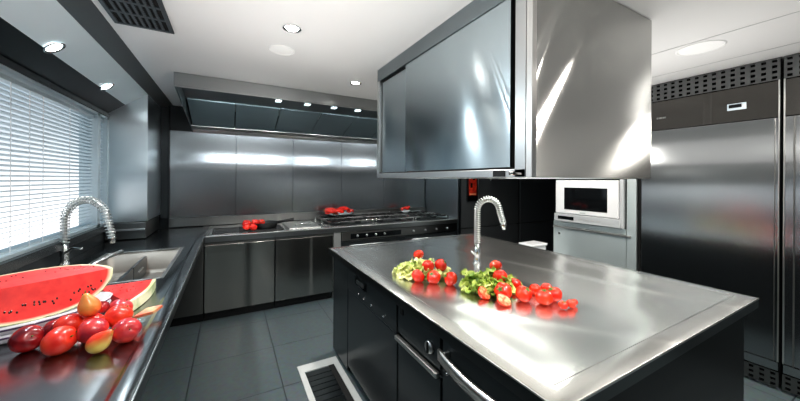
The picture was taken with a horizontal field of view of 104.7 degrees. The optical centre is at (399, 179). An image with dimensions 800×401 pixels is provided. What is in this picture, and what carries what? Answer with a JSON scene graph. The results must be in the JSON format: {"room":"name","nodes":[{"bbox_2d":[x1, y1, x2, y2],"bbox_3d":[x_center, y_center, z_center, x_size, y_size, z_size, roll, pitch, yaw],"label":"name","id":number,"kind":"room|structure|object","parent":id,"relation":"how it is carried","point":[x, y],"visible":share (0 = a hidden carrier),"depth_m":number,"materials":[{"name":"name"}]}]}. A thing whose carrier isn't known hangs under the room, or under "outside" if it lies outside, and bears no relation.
{"room":"commercial kitchen","nodes":[
{"label":"commercial kitchen","id":0,"kind":"room"},
{"bbox_2d":[4,232,104,274],"bbox_3d":[-1.577,0.290,0.559,0.120,2.400,6.900,0,0,-29],"label":"wall","id":1,"kind":"structure","parent":0,"point":[52,260],"depth_m":2.16,"materials":[{"name":"paint"}]},
{"bbox_2d":[0,224,107,274],"bbox_3d":[-1.723,0.460,0.988,0.039,0.058,4.590,0,0,-29],"label":"trim","id":2,"kind":"structure","parent":1,"relation":"attached to","point":[14,263],"depth_m":1.90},
{"bbox_2d":[0,63,108,261],"bbox_3d":[-1.831,-0.084,1.046,0.122,1.025,4.400,0,0,-29],"label":"window","id":3,"kind":"structure","parent":1,"relation":"in","point":[95,215],"depth_m":2.73,"materials":[{"name":"plastic"}]},
{"bbox_2d":[0,72,93,255],"bbox_3d":[-1.757,-0.076,0.952,0.036,0.976,4.065,0,0,-29],"label":"blind","id":4,"kind":"object","parent":3,"relation":"attached to","point":[4,79],"visible":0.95,"depth_m":1.98,"materials":[{"name":"white plastic"}]},
{"bbox_2d":[100,119,103,221],"bbox_3d":[-2.819,-0.083,2.879,0.036,0.976,0.165,0,0,-29],"label":"blind","id":5,"kind":"object","parent":3,"relation":"attached to","point":[102,121],"visible":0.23,"depth_m":2.93,"materials":[{"name":"white plastic"}]},
{"bbox_2d":[43,42,65,53],"bbox_3d":[-1.974,-0.752,1.764,0.087,0.068,0.108,0,0,-24],"label":"recessed light","id":6,"kind":"object","parent":1,"relation":"attached to","point":[56,47],"visible":1,"depth_m":1.76,"materials":[{"name":"silver metal"}]},
{"bbox_2d":[0,55,109,116],"bbox_3d":[-1.508,-0.615,0.589,0.019,0.036,6.870,0,0,-29],"label":"trim","id":7,"kind":"structure","parent":1,"relation":"attached to","point":[3,60],"depth_m":1.97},
{"bbox_2d":[0,17,124,112],"bbox_3d":[-1.456,-0.692,0.617,0.130,0.115,6.870,0,0,-29],"label":"trim","id":8,"kind":"structure","parent":1,"relation":"attached to","point":[15,46],"depth_m":1.89,"materials":[{"name":"metal"}]},
{"bbox_2d":[100,83,114,90],"bbox_3d":[-2.390,-0.755,2.517,0.087,0.068,0.108,0,0,-24],"label":"recessed light","id":9,"kind":"object","parent":1,"relation":"attached to","point":[110,85],"visible":1,"depth_m":2.52,"materials":[{"name":"silver metal"}]},
{"bbox_2d":[106,228,144,231],"bbox_3d":[-2.674,0.491,2.998,0.305,0.015,0.030,0,0,-29],"label":"trim","id":10,"kind":"structure","parent":1,"relation":"attached to","point":[137,228],"depth_m":3.00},
{"bbox_2d":[104,216,158,240],"bbox_3d":[-2.842,0.505,3.305,0.308,0.154,0.670,0,0,-29],"label":"trim","id":11,"kind":"structure","parent":1,"relation":"attached to","point":[150,226],"depth_m":3.05,"materials":[{"name":"metal"}]},
{"bbox_2d":[108,95,160,222],"bbox_3d":[-2.875,-0.223,3.370,0.311,1.290,0.680,0,0,-29],"label":"wall column","id":12,"kind":"structure","parent":0,"point":[134,135],"depth_m":3.10,"materials":[{"name":"metal"}]},
{"bbox_2d":[169,130,235,217],"bbox_3d":[-2.513,-0.066,3.960,0.716,1.080,0.018,0,0,-29],"label":"wall panel","id":13,"kind":"object","parent":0,"point":[202,165],"visible":0.95,"depth_m":3.94,"materials":[{"name":"metal"}]},
{"bbox_2d":[158,105,317,228],"bbox_3d":[-0.302,0.298,5.258,6.650,2.400,0.100,0,0,-29],"label":"wall","id":14,"kind":"structure","parent":0,"point":[178,120],"depth_m":3.83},
{"bbox_2d":[0,0,160,107],"bbox_3d":[-1.319,-0.807,0.692,0.178,0.147,6.870,0,0,-29],"label":"soffit","id":15,"kind":"structure","parent":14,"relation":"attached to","point":[46,22],"depth_m":1.79,"materials":[{"name":"paint"}]},
{"bbox_2d":[57,0,171,106],"bbox_3d":[-1.193,-0.883,0.761,0.125,0.046,6.870,0,0,-29],"label":"trim","id":16,"kind":"structure","parent":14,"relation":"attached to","point":[85,12],"depth_m":2.00,"materials":[{"name":"metal"}]},
{"bbox_2d":[160,106,169,218],"bbox_3d":[-2.864,-0.218,3.759,0.080,1.380,0.030,0,0,-29],"label":"trim","id":17,"kind":"structure","parent":14,"relation":"attached to","point":[165,111],"depth_m":3.75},
{"bbox_2d":[169,207,425,226],"bbox_3d":[-1.188,0.538,4.677,3.740,0.108,0.055,0,0,-29],"label":"trim","id":18,"kind":"structure","parent":14,"relation":"attached to","point":[231,219],"depth_m":4.24,"materials":[{"name":"metal"}]},
{"bbox_2d":[236,135,292,214],"bbox_3d":[-1.878,-0.062,4.310,0.726,1.080,0.018,0,0,-29],"label":"wall panel","id":19,"kind":"object","parent":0,"point":[264,165],"visible":0.89,"depth_m":4.29,"materials":[{"name":"metal"}]},
{"bbox_2d":[293,139,341,212],"bbox_3d":[-1.238,-0.058,4.662,0.726,1.080,0.018,0,0,-29],"label":"wall panel","id":20,"kind":"object","parent":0,"point":[317,164],"visible":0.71,"depth_m":4.64,"materials":[{"name":"metal"}]},
{"bbox_2d":[341,142,382,209],"bbox_3d":[-0.599,-0.054,5.014,0.726,1.080,0.018,0,0,-29],"label":"wall panel","id":21,"kind":"object","parent":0,"point":[361,189],"visible":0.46,"depth_m":4.98,"materials":[{"name":"metal"}]},
{"bbox_2d":[383,178,424,208],"bbox_3d":[0.084,-0.050,5.391,0.826,1.080,0.018,0,0,-29],"label":"wall panel","id":22,"kind":"object","parent":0,"point":[397,192],"visible":0.4,"depth_m":5.37,"materials":[{"name":"metal"}]},
{"bbox_2d":[425,178,458,234],"bbox_3d":[0.687,0.305,5.205,0.030,2.398,0.928,0,0,-29],"label":"wall","id":23,"kind":"structure","parent":0,"point":[441,195],"depth_m":5.11,"materials":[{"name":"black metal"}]},
{"bbox_2d":[92,0,799,118],"bbox_3d":[1.395,-0.916,2.193,6.850,0.050,7.100,0,0,-29],"label":"ceiling","id":24,"kind":"structure","parent":0,"point":[339,43],"depth_m":1.95,"materials":[{"name":"paint"}]},
{"bbox_2d":[98,0,174,33],"bbox_3d":[-1.335,-0.902,1.511,0.280,0.011,0.750,0,0,-29],"label":"ceiling vent","id":25,"kind":"object","parent":24,"relation":"in","point":[145,14],"visible":1,"depth_m":1.68,"materials":[{"name":"grey metal"}]},
{"bbox_2d":[174,72,376,143],"bbox_3d":[-0.729,-0.746,4.086,3.500,0.313,1.465,0,0,-29],"label":"extractor hood","id":26,"kind":"object","parent":24,"relation":"attached to","point":[204,116],"visible":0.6,"depth_m":3.62,"materials":[{"name":"metal"}]},
{"bbox_2d":[269,45,294,55],"bbox_3d":[-0.824,-0.901,2.154,0.170,0.006,0.170,0,0,-29],"label":"ceiling speaker","id":27,"kind":"object","parent":24,"relation":"attached to","point":[277,49],"visible":1,"depth_m":2.15},
{"bbox_2d":[282,24,300,32],"bbox_3d":[-0.644,-0.900,1.840,0.108,0.008,0.108,0,0,-29],"label":"recessed light","id":28,"kind":"object","parent":24,"relation":"in","point":[291,28],"visible":1,"depth_m":1.84,"materials":[{"name":"silver metal"}]},
{"bbox_2d":[350,81,360,84],"bbox_3d":[-0.414,-0.899,2.874,0.108,0.008,0.108,0,0,-29],"label":"recessed light","id":29,"kind":"object","parent":24,"relation":"in","point":[351,82],"visible":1,"depth_m":2.87,"materials":[{"name":"silver metal"}]},
{"bbox_2d":[377,0,651,178],"bbox_3d":[0.599,-0.452,2.125,1.015,0.888,1.492,0,0,-29],"label":"upper cabinet","id":30,"kind":"object","parent":24,"relation":"hanging from","point":[498,89],"visible":1,"depth_m":1.50,"materials":[{"name":"metal"}]},
{"bbox_2d":[493,170,504,176],"bbox_3d":[0.444,-0.027,1.386,0.004,0.028,0.070,0,0,-29],"label":"switch","id":31,"kind":"object","parent":30,"relation":"attached to","point":[496,173],"depth_m":1.38,"materials":[{"name":"black plastic"}]},
{"bbox_2d":[675,40,726,55],"bbox_3d":[2.023,-0.884,2.080,0.250,0.006,0.250,0,0,-29],"label":"ceiling light","id":32,"kind":"object","parent":24,"relation":"attached to","point":[711,45],"visible":1,"depth_m":2.06,"materials":[{"name":"plastic"}]},
{"bbox_2d":[651,11,799,77],"bbox_3d":[1.787,-0.888,2.466,1.300,0.002,6.600,0,0,-29],"label":"trim","id":33,"kind":"structure","parent":24,"relation":"attached to","point":[797,11],"depth_m":2.03,"materials":[{"name":"paint"}]},
{"bbox_2d":[140,298,799,400],"bbox_3d":[1.380,1.534,2.193,6.850,0.050,7.100,0,0,-29],"label":"floor","id":34,"kind":"structure","parent":0,"point":[253,356],"depth_m":2.57,"materials":[{"name":"tile"}]},
{"bbox_2d":[116,268,132,281],"bbox_3d":[-1.813,1.064,1.574,0.445,0.850,1.296,0,0,-29],"label":"base cabinet","id":35,"kind":"object","parent":34,"relation":"on","point":[128,275],"visible":0.04,"depth_m":2.11,"materials":[{"name":"metal"}]},
{"bbox_2d":[0,225,208,400],"bbox_3d":[-1.392,0.690,1.199,0.819,0.197,5.840,0,0,-29],"label":"countertop","id":36,"kind":"structure","parent":35,"relation":"on","point":[122,371],"depth_m":1.07,"materials":[{"name":"metal"}]},
{"bbox_2d":[7,325,45,352],"bbox_3d":[-1.305,0.558,1.081,0.084,0.087,0.087,0,0,-6],"label":"plum","id":37,"kind":"object","parent":36,"relation":"on","point":[28,338],"visible":0.94,"depth_m":1.06,"materials":[{"name":"food"}]},
{"bbox_2d":[43,319,56,333],"bbox_3d":[-1.282,0.559,1.150,0.074,0.074,0.075,0,0,3],"label":"plum","id":38,"kind":"object","parent":36,"relation":"on","point":[48,326],"visible":0.2,"depth_m":1.12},
{"bbox_2d":[0,299,110,344],"bbox_3d":[-1.468,0.579,1.248,0.254,0.040,0.453,0,0,31],"label":"oval platter","id":39,"kind":"object","parent":36,"relation":"on","point":[3,339],"visible":0.06,"depth_m":1.11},
{"bbox_2d":[0,307,77,335],"bbox_3d":[-1.346,0.550,1.161,0.124,0.040,0.205,0,0,31],"label":"oval platter","id":40,"kind":"object","parent":39,"relation":"on","point":[6,330],"depth_m":1.17,"materials":[{"name":"ceramic"}]},
{"bbox_2d":[0,264,112,326],"bbox_3d":[-1.492,0.469,1.250,0.198,0.169,0.474,0,0,29],"label":"watermelon","id":41,"kind":"object","parent":40,"relation":"on","point":[30,295],"visible":0.94,"depth_m":1.25,"materials":[{"name":"food"}]},
{"bbox_2d":[77,250,123,269],"bbox_3d":[-1.463,0.394,1.516,0.047,0.035,0.304,0,0,-9],"label":"serving spoon","id":42,"kind":"object","parent":41,"relation":"on","point":[119,251],"visible":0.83,"depth_m":1.56,"materials":[{"name":"silver metal"}]},
{"bbox_2d":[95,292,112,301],"bbox_3d":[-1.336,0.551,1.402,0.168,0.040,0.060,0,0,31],"label":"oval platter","id":43,"kind":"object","parent":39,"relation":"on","point":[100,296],"depth_m":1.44,"materials":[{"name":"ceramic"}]},
{"bbox_2d":[40,326,76,355],"bbox_3d":[-1.178,0.558,1.069,0.090,0.092,0.092,0,0,-41],"label":"nectarine","id":44,"kind":"object","parent":36,"relation":"on","point":[61,339],"visible":0.97,"depth_m":1.04,"materials":[{"name":"food"}]},
{"bbox_2d":[52,313,82,330],"bbox_3d":[-1.233,0.542,1.150,0.083,0.080,0.084,0,0,-41],"label":"nectarine","id":45,"kind":"object","parent":36,"relation":"on","point":[74,320],"visible":0.59,"depth_m":1.13,"materials":[{"name":"food"}]},
{"bbox_2d":[58,196,116,265],"bbox_3d":[-2.155,0.354,2.128,0.397,0.481,0.068,0,0,2],"label":"spring faucet","id":46,"kind":"object","parent":36,"relation":"on","point":[64,254],"visible":0.99,"depth_m":2.12,"materials":[{"name":"silver metal"}]},
{"bbox_2d":[80,313,103,323],"bbox_3d":[-1.181,0.556,1.184,0.079,0.083,0.084,0,0,-4],"label":"nectarine","id":47,"kind":"object","parent":36,"relation":"on","point":[98,315],"visible":0.16,"depth_m":1.17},
{"bbox_2d":[77,290,101,316],"bbox_3d":[-1.183,0.470,1.176,0.066,0.102,0.066,0,0,-14],"label":"pear","id":48,"kind":"object","parent":47,"relation":"on","point":[89,305],"visible":1,"depth_m":1.16,"materials":[{"name":"food"}]},
{"bbox_2d":[98,301,109,312],"bbox_3d":[-1.196,0.511,1.238,0.048,0.046,0.048,0,0,-6],"label":"plum","id":49,"kind":"object","parent":47,"relation":"on","point":[105,306],"visible":0.66,"depth_m":1.23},
{"bbox_2d":[76,318,108,342],"bbox_3d":[-1.121,0.550,1.126,0.089,0.086,0.086,0,0,-26],"label":"nectarine","id":50,"kind":"object","parent":36,"relation":"on","point":[86,329],"visible":0.78,"depth_m":1.10,"materials":[{"name":"food"}]},
{"bbox_2d":[85,328,115,353],"bbox_3d":[-1.043,0.559,1.069,0.071,0.079,0.066,0,0,26],"label":"pear","id":51,"kind":"object","parent":36,"relation":"on","point":[98,342],"visible":1,"depth_m":1.05,"materials":[{"name":"food"}]},
{"bbox_2d":[104,304,133,326],"bbox_3d":[-1.102,0.534,1.210,0.087,0.085,0.085,0,0,15],"label":"nectarine","id":52,"kind":"object","parent":36,"relation":"on","point":[116,313],"visible":0.8,"depth_m":1.19,"materials":[{"name":"food"}]},
{"bbox_2d":[107,299,132,310],"bbox_3d":[-1.175,0.542,1.296,0.083,0.080,0.081,0,0,16],"label":"nectarine","id":53,"kind":"object","parent":36,"relation":"on","point":[118,301],"visible":0.38,"depth_m":1.28,"materials":[{"name":"food"}]},
{"bbox_2d":[111,317,141,342],"bbox_3d":[-1.018,0.561,1.148,0.085,0.088,0.085,0,0,-5],"label":"nectarine","id":54,"kind":"object","parent":36,"relation":"on","point":[127,330],"visible":0.96,"depth_m":1.13,"materials":[{"name":"food"}]},
{"bbox_2d":[101,279,155,310],"bbox_3d":[-1.365,0.572,1.499,0.240,0.052,0.340,0,0,-29],"label":"watermelon slice","id":55,"kind":"object","parent":36,"relation":"on","point":[138,293],"visible":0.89,"depth_m":1.53,"materials":[{"name":"food"}]},
{"bbox_2d":[89,247,183,283],"bbox_3d":[-1.904,0.690,2.184,0.520,0.190,0.960,0,0,-29],"label":"sink","id":56,"kind":"object","parent":36,"relation":"in","point":[161,262],"depth_m":2.54,"materials":[{"name":"silver metal"}]},
{"bbox_2d":[133,305,162,317],"bbox_3d":[-1.081,0.567,1.329,0.092,0.036,0.046,0,0,-20],"label":"slice","id":57,"kind":"object","parent":36,"relation":"on","point":[150,310],"visible":0.91,"depth_m":1.32,"materials":[{"name":"food"}]},
{"bbox_2d":[131,256,146,279],"bbox_3d":[-2.329,1.061,2.511,0.445,0.850,0.836,0,0,-29],"label":"base cabinet","id":58,"kind":"object","parent":34,"relation":"on","point":[139,269],"visible":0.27,"depth_m":2.42,"materials":[{"name":"metal"}]},
{"bbox_2d":[170,232,206,326],"bbox_3d":[-2.402,1.068,3.482,0.363,0.834,0.868,0,0,-29],"label":"base cabinet","id":59,"kind":"object","parent":34,"relation":"on","point":[190,309],"visible":0.25,"depth_m":3.17,"materials":[{"name":"metal"}]},
{"bbox_2d":[204,237,274,320],"bbox_3d":[-1.941,1.071,3.742,0.685,0.834,0.858,0,0,-29],"label":"base cabinet","id":60,"kind":"object","parent":34,"relation":"on","point":[238,274],"visible":0.88,"depth_m":3.35,"materials":[{"name":"metal"}]},
{"bbox_2d":[274,233,332,307],"bbox_3d":[-1.340,1.075,4.073,0.678,0.834,0.858,0,0,-29],"label":"base cabinet","id":61,"kind":"object","parent":34,"relation":"on","point":[303,270],"visible":0.72,"depth_m":3.69,"materials":[{"name":"metal"}]},
{"bbox_2d":[297,356,361,400],"bbox_3d":[-0.334,1.495,1.899,0.315,0.006,1.440,0,0,-29],"label":"floor drain","id":62,"kind":"object","parent":34,"relation":"on","point":[331,383],"visible":1,"depth_m":2.27,"materials":[{"name":"metal"}]},
{"bbox_2d":[332,232,340,297],"bbox_3d":[-0.809,1.078,3.916,0.090,0.834,0.085,0,0,-29],"label":"post","id":63,"kind":"object","parent":34,"relation":"on","point":[337,235],"visible":0.34,"depth_m":3.87,"materials":[{"name":"metal"}]},
{"bbox_2d":[333,258,348,368],"bbox_3d":[-0.166,1.073,2.724,0.750,0.851,0.374,0,0,-29],"label":"base cabinet","id":64,"kind":"object","parent":34,"relation":"on","point":[340,288],"visible":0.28,"depth_m":2.53,"materials":[{"name":"metal"}]},
{"bbox_2d":[348,268,401,400],"bbox_3d":[0.113,1.075,2.201,0.765,0.851,0.798,0,0,-29],"label":"dishwasher","id":65,"kind":"object","parent":34,"relation":"on","point":[372,317],"visible":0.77,"depth_m":1.96,"materials":[{"name":"paint"}]},
{"bbox_2d":[341,223,456,246],"bbox_3d":[-0.134,1.083,4.712,1.854,0.832,0.903,0,0,-29],"label":"range oven","id":66,"kind":"object","parent":34,"relation":"on","point":[350,238],"visible":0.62,"depth_m":4.27,"materials":[{"name":"paint"}]},
{"bbox_2d":[205,210,457,242],"bbox_3d":[-0.776,0.601,4.375,3.321,0.118,0.895,0,0,-29],"label":"countertop","id":67,"kind":"structure","parent":66,"relation":"on","point":[324,228],"depth_m":4.17,"materials":[{"name":"metal"}]},
{"bbox_2d":[209,227,247,234],"bbox_3d":[-1.978,0.589,3.573,0.370,0.010,0.475,0,0,-29],"label":"griddle plate","id":68,"kind":"object","parent":67,"relation":"on","point":[230,230],"visible":0.68,"depth_m":3.48,"materials":[{"name":"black metal"}]},
{"bbox_2d":[239,225,283,232],"bbox_3d":[-1.660,0.585,3.689,0.460,0.020,0.340,0,0,-29],"label":"hot plate","id":69,"kind":"object","parent":67,"relation":"on","point":[279,227],"visible":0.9,"depth_m":3.56,"materials":[{"name":"metal"}]},
{"bbox_2d":[242,223,249,229],"bbox_3d":[-1.742,0.536,3.497,0.085,0.079,0.087,0,0,0],"label":"pepper","id":70,"kind":"object","parent":69,"relation":"on","point":[245,226],"visible":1,"depth_m":3.47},
{"bbox_2d":[249,224,256,229],"bbox_3d":[-1.669,0.540,3.507,0.082,0.076,0.079,0,0,2],"label":"pepper","id":71,"kind":"object","parent":69,"relation":"on","point":[252,226],"visible":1,"depth_m":3.48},
{"bbox_2d":[254,218,293,228],"bbox_3d":[-1.533,0.518,3.724,0.460,0.112,0.286,0,0,-29],"label":"frying pan","id":72,"kind":"object","parent":69,"relation":"on","point":[269,224],"visible":0.79,"depth_m":3.64,"materials":[{"name":"metal"}]},
{"bbox_2d":[251,219,259,223],"bbox_3d":[-1.692,0.507,3.601,0.095,0.088,0.095,0,0,-22],"label":"pepper","id":73,"kind":"object","parent":72,"relation":"on","point":[253,221],"visible":0.71,"depth_m":3.57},
{"bbox_2d":[282,221,320,229],"bbox_3d":[-1.297,0.572,4.026,0.380,0.051,0.600,0,0,-29],"label":"lid","id":74,"kind":"object","parent":67,"relation":"on","point":[295,224],"visible":0.96,"depth_m":3.90,"materials":[{"name":"metal"}]},
{"bbox_2d":[316,218,358,222],"bbox_3d":[-0.910,0.598,4.587,0.580,0.004,0.356,0,0,-29],"label":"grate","id":75,"kind":"object","parent":67,"relation":"on","point":[320,220],"depth_m":4.50,"materials":[{"name":"metal"}]},
{"bbox_2d":[323,211,353,216],"bbox_3d":[-0.901,0.515,4.529,0.444,0.050,0.444,0,0,-29],"label":"steel bowl","id":76,"kind":"object","parent":67,"relation":"on","point":[345,214],"visible":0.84,"depth_m":4.45,"materials":[{"name":"silver metal"}]},
{"bbox_2d":[324,221,371,225],"bbox_3d":[-0.722,0.599,4.246,0.580,0.004,0.356,0,0,-29],"label":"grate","id":77,"kind":"object","parent":67,"relation":"on","point":[355,222],"depth_m":4.20,"materials":[{"name":"metal"}]},
{"bbox_2d":[358,216,398,219],"bbox_3d":[-0.350,0.601,4.896,0.580,0.004,0.356,0,0,-29],"label":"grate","id":78,"kind":"object","parent":67,"relation":"on","point":[375,216],"depth_m":4.88,"materials":[{"name":"metal"}]},
{"bbox_2d":[370,218,411,222],"bbox_3d":[-0.161,0.603,4.554,0.580,0.004,0.356,0,0,-29],"label":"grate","id":79,"kind":"object","parent":67,"relation":"on","point":[386,220],"depth_m":4.52,"materials":[{"name":"metal"}]},
{"bbox_2d":[406,216,445,220],"bbox_3d":[0.399,0.606,4.863,0.580,0.004,0.356,0,0,-29],"label":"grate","id":80,"kind":"object","parent":67,"relation":"on","point":[434,217],"depth_m":4.79,"materials":[{"name":"metal"}]},
{"bbox_2d":[341,231,455,246],"bbox_3d":[0.068,1.085,4.346,1.845,0.570,0.066,0,0,-29],"label":"control panel","id":81,"kind":"object","parent":66,"relation":"in","point":[360,241],"depth_m":4.28,"materials":[{"name":"paint"}]},
{"bbox_2d":[394,306,442,400],"bbox_3d":[0.399,1.077,1.673,0.775,0.851,0.388,0,0,-29],"label":"drawer unit","id":82,"kind":"object","parent":34,"relation":"on","point":[420,373],"visible":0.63,"depth_m":1.49,"materials":[{"name":"paint"}]},
{"bbox_2d":[437,340,522,400],"bbox_3d":[0.599,1.078,1.261,0.822,0.851,0.513,0,0,-29],"label":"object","id":83,"kind":"object","parent":34,"relation":"on","point":[463,380],"visible":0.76,"depth_m":1.15,"materials":[{"name":"paint"}]},
{"bbox_2d":[459,179,517,243],"bbox_3d":[1.301,0.311,5.525,1.345,2.395,0.960,0,0,-29],"label":"tall cabinet","id":84,"kind":"object","parent":34,"relation":"on","point":[505,191],"depth_m":5.12,"materials":[{"name":"metal"}]},
{"bbox_2d":[518,240,546,249],"bbox_3d":[1.631,1.143,3.792,0.290,0.735,0.200,0,0,-29],"label":"waste bin","id":85,"kind":"object","parent":34,"relation":"on","point":[541,245],"visible":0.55,"depth_m":3.74,"materials":[{"name":"white plastic"}]},
{"bbox_2d":[517,179,555,251],"bbox_3d":[2.371,0.317,6.132,1.105,2.395,0.930,0,0,-29],"label":"tall cabinet","id":86,"kind":"object","parent":34,"relation":"on","point":[536,197],"visible":0.27,"depth_m":5.69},
{"bbox_2d":[553,179,637,270],"bbox_3d":[2.377,0.307,3.544,0.692,2.376,0.880,0,0,-29],"label":"oven tower","id":87,"kind":"object","parent":34,"relation":"on","point":[607,245],"visible":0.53,"depth_m":3.24,"materials":[{"name":"metal"}]},
{"bbox_2d":[554,179,625,228],"bbox_3d":[2.070,0.245,3.413,0.077,0.495,0.740,0,0,-29],"label":"microwave oven","id":88,"kind":"object","parent":87,"relation":"in","point":[590,202],"visible":1,"depth_m":3.33,"materials":[{"name":"white plastic"}]},
{"bbox_2d":[638,179,640,270],"bbox_3d":[2.532,0.321,3.109,0.480,2.390,0.025,0,0,-29],"label":"filler panel","id":89,"kind":"object","parent":34,"relation":"on","point":[639,180],"visible":0.04,"depth_m":2.99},
{"bbox_2d":[608,317,743,400],"bbox_3d":[0.595,1.078,2.150,1.530,0.851,2.115,0,0,-29],"label":"panel","id":90,"kind":"object","parent":34,"relation":"on","point":[712,370],"visible":0.09,"depth_m":1.34,"materials":[{"name":"paint"}]},
{"bbox_2d":[329,233,758,400],"bbox_3d":[0.617,0.628,2.143,1.638,0.048,2.158,0,0,-29],"label":"countertop","id":91,"kind":"structure","parent":90,"relation":"on","point":[625,325],"depth_m":1.41,"materials":[{"name":"metal"}]},
{"bbox_2d":[392,257,450,280],"bbox_3d":[0.137,0.553,1.973,0.374,0.111,0.329,0,0,24],"label":"lettuce","id":92,"kind":"object","parent":91,"relation":"on","point":[405,269],"visible":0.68,"depth_m":1.93,"materials":[{"name":"green plant"}]},
{"bbox_2d":[411,269,424,282],"bbox_3d":[0.107,0.575,1.842,0.079,0.079,0.079,0,0,-44],"label":"tomato","id":93,"kind":"object","parent":92,"relation":"on","point":[417,275],"visible":1,"depth_m":1.81,"materials":[{"name":"food"}]},
{"bbox_2d":[413,250,423,258],"bbox_3d":[0.127,0.515,2.119,0.072,0.069,0.069,0,0,-42],"label":"tomato","id":94,"kind":"object","parent":92,"relation":"on","point":[419,254],"visible":0.84,"depth_m":2.10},
{"bbox_2d":[422,260,433,270],"bbox_3d":[0.174,0.534,1.907,0.076,0.073,0.073,0,0,-23],"label":"tomato","id":95,"kind":"object","parent":92,"relation":"on","point":[427,264],"visible":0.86,"depth_m":1.88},
{"bbox_2d":[435,258,446,270],"bbox_3d":[0.257,0.537,1.943,0.079,0.076,0.076,0,0,-38],"label":"tomato","id":96,"kind":"object","parent":92,"relation":"on","point":[441,264],"visible":0.96,"depth_m":1.92,"materials":[{"name":"food"}]},
{"bbox_2d":[427,270,440,283],"bbox_3d":[0.199,0.574,1.818,0.081,0.079,0.079,0,0,2],"label":"tomato","id":97,"kind":"object","parent":91,"relation":"on","point":[433,277],"visible":1,"depth_m":1.79,"materials":[{"name":"food"}]},
{"bbox_2d":[444,272,456,285],"bbox_3d":[0.294,0.575,1.792,0.078,0.081,0.080,0,0,30],"label":"tomato","id":98,"kind":"object","parent":91,"relation":"on","point":[450,278],"visible":1,"depth_m":1.76,"materials":[{"name":"food"}]},
{"bbox_2d":[478,286,489,299],"bbox_3d":[0.432,0.585,1.588,0.062,0.059,0.073,0,0,24],"label":"tomato half","id":99,"kind":"object","parent":91,"relation":"on","point":[482,293],"visible":0.95,"depth_m":1.58,"materials":[{"name":"food"}]},
{"bbox_2d":[470,196,505,264],"bbox_3d":[0.642,0.368,2.249,0.270,0.500,0.079,0,0,1],"label":"spring faucet","id":100,"kind":"object","parent":91,"relation":"on","point":[489,199],"visible":0.99,"depth_m":2.24,"materials":[{"name":"silver metal"}]},
{"bbox_2d":[458,266,522,295],"bbox_3d":[0.513,0.553,1.748,0.350,0.117,0.356,0,0,18],"label":"lettuce","id":101,"kind":"object","parent":91,"relation":"on","point":[485,279],"visible":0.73,"depth_m":1.69,"materials":[{"name":"green plant"}]},
{"bbox_2d":[489,260,501,269],"bbox_3d":[0.576,0.518,1.855,0.074,0.072,0.072,0,0,2],"label":"tomato","id":102,"kind":"object","parent":101,"relation":"on","point":[497,264],"visible":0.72,"depth_m":1.83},
{"bbox_2d":[493,268,507,281],"bbox_3d":[0.556,0.533,1.714,0.079,0.077,0.079,0,0,-42],"label":"tomato","id":103,"kind":"object","parent":101,"relation":"on","point":[498,273],"visible":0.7,"depth_m":1.69,"materials":[{"name":"food"}]},
{"bbox_2d":[511,277,521,288],"bbox_3d":[0.632,0.572,1.697,0.069,0.070,0.072,0,0,-16],"label":"tomato","id":104,"kind":"object","parent":101,"relation":"on","point":[516,282],"visible":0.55,"depth_m":1.67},
{"bbox_2d":[494,282,511,298],"bbox_3d":[0.528,0.574,1.585,0.087,0.088,0.087,0,0,0],"label":"tomato","id":105,"kind":"object","parent":91,"relation":"on","point":[501,287],"visible":0.84,"depth_m":1.56,"materials":[{"name":"food"}]},
{"bbox_2d":[497,294,510,306],"bbox_3d":[0.505,0.592,1.503,0.067,0.053,0.068,0,0,23],"label":"tomato half","id":106,"kind":"object","parent":91,"relation":"on","point":[503,300],"visible":1,"depth_m":1.50,"materials":[{"name":"food"}]},
{"bbox_2d":[515,286,532,302],"bbox_3d":[0.623,0.575,1.557,0.084,0.082,0.081,0,0,-40],"label":"tomato","id":107,"kind":"object","parent":91,"relation":"on","point":[523,293],"visible":1,"depth_m":1.53,"materials":[{"name":"food"}]},
{"bbox_2d":[529,284,540,294],"bbox_3d":[0.719,0.588,1.649,0.062,0.062,0.060,0,0,29],"label":"tomato","id":108,"kind":"object","parent":91,"relation":"on","point":[534,288],"visible":0.59,"depth_m":1.63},
{"bbox_2d":[535,289,553,305],"bbox_3d":[0.707,0.575,1.516,0.082,0.079,0.081,0,0,-3],"label":"tomato","id":109,"kind":"object","parent":91,"relation":"on","point":[544,297],"visible":1,"depth_m":1.49,"materials":[{"name":"food"}]},
{"bbox_2d":[540,283,551,289],"bbox_3d":[0.790,0.588,1.666,0.061,0.061,0.063,0,0,-35],"label":"tomato","id":110,"kind":"object","parent":91,"relation":"on","point":[546,286],"visible":0.49,"depth_m":1.65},
{"bbox_2d":[547,287,561,301],"bbox_3d":[0.780,0.579,1.561,0.077,0.076,0.077,0,0,-21],"label":"tomato","id":111,"kind":"object","parent":91,"relation":"on","point":[556,292],"visible":0.8,"depth_m":1.53,"materials":[{"name":"food"}]},
{"bbox_2d":[558,300,567,308],"bbox_3d":[0.773,0.591,1.461,0.042,0.042,0.041,0,0,-20],"label":"cherry tomato","id":112,"kind":"object","parent":91,"relation":"on","point":[562,304],"visible":1,"depth_m":1.45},
{"bbox_2d":[566,299,575,307],"bbox_3d":[0.817,0.592,1.473,0.040,0.042,0.042,0,0,-23],"label":"cherry tomato","id":113,"kind":"object","parent":91,"relation":"on","point":[571,304],"visible":0.88,"depth_m":1.46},
{"bbox_2d":[641,57,785,387],"bbox_3d":[2.832,0.310,2.762,0.730,2.376,0.855,0,0,-29],"label":"refrigerator","id":114,"kind":"object","parent":34,"relation":"on","point":[712,199],"visible":0.6,"depth_m":2.46,"materials":[{"name":"silver metal"}]},
{"bbox_2d":[782,53,799,395],"bbox_3d":[3.264,0.312,1.978,0.730,2.376,0.904,0,0,-29],"label":"refrigerator","id":115,"kind":"object","parent":34,"relation":"on","point":[790,274],"visible":1,"depth_m":2.17,"materials":[{"name":"silver metal"}]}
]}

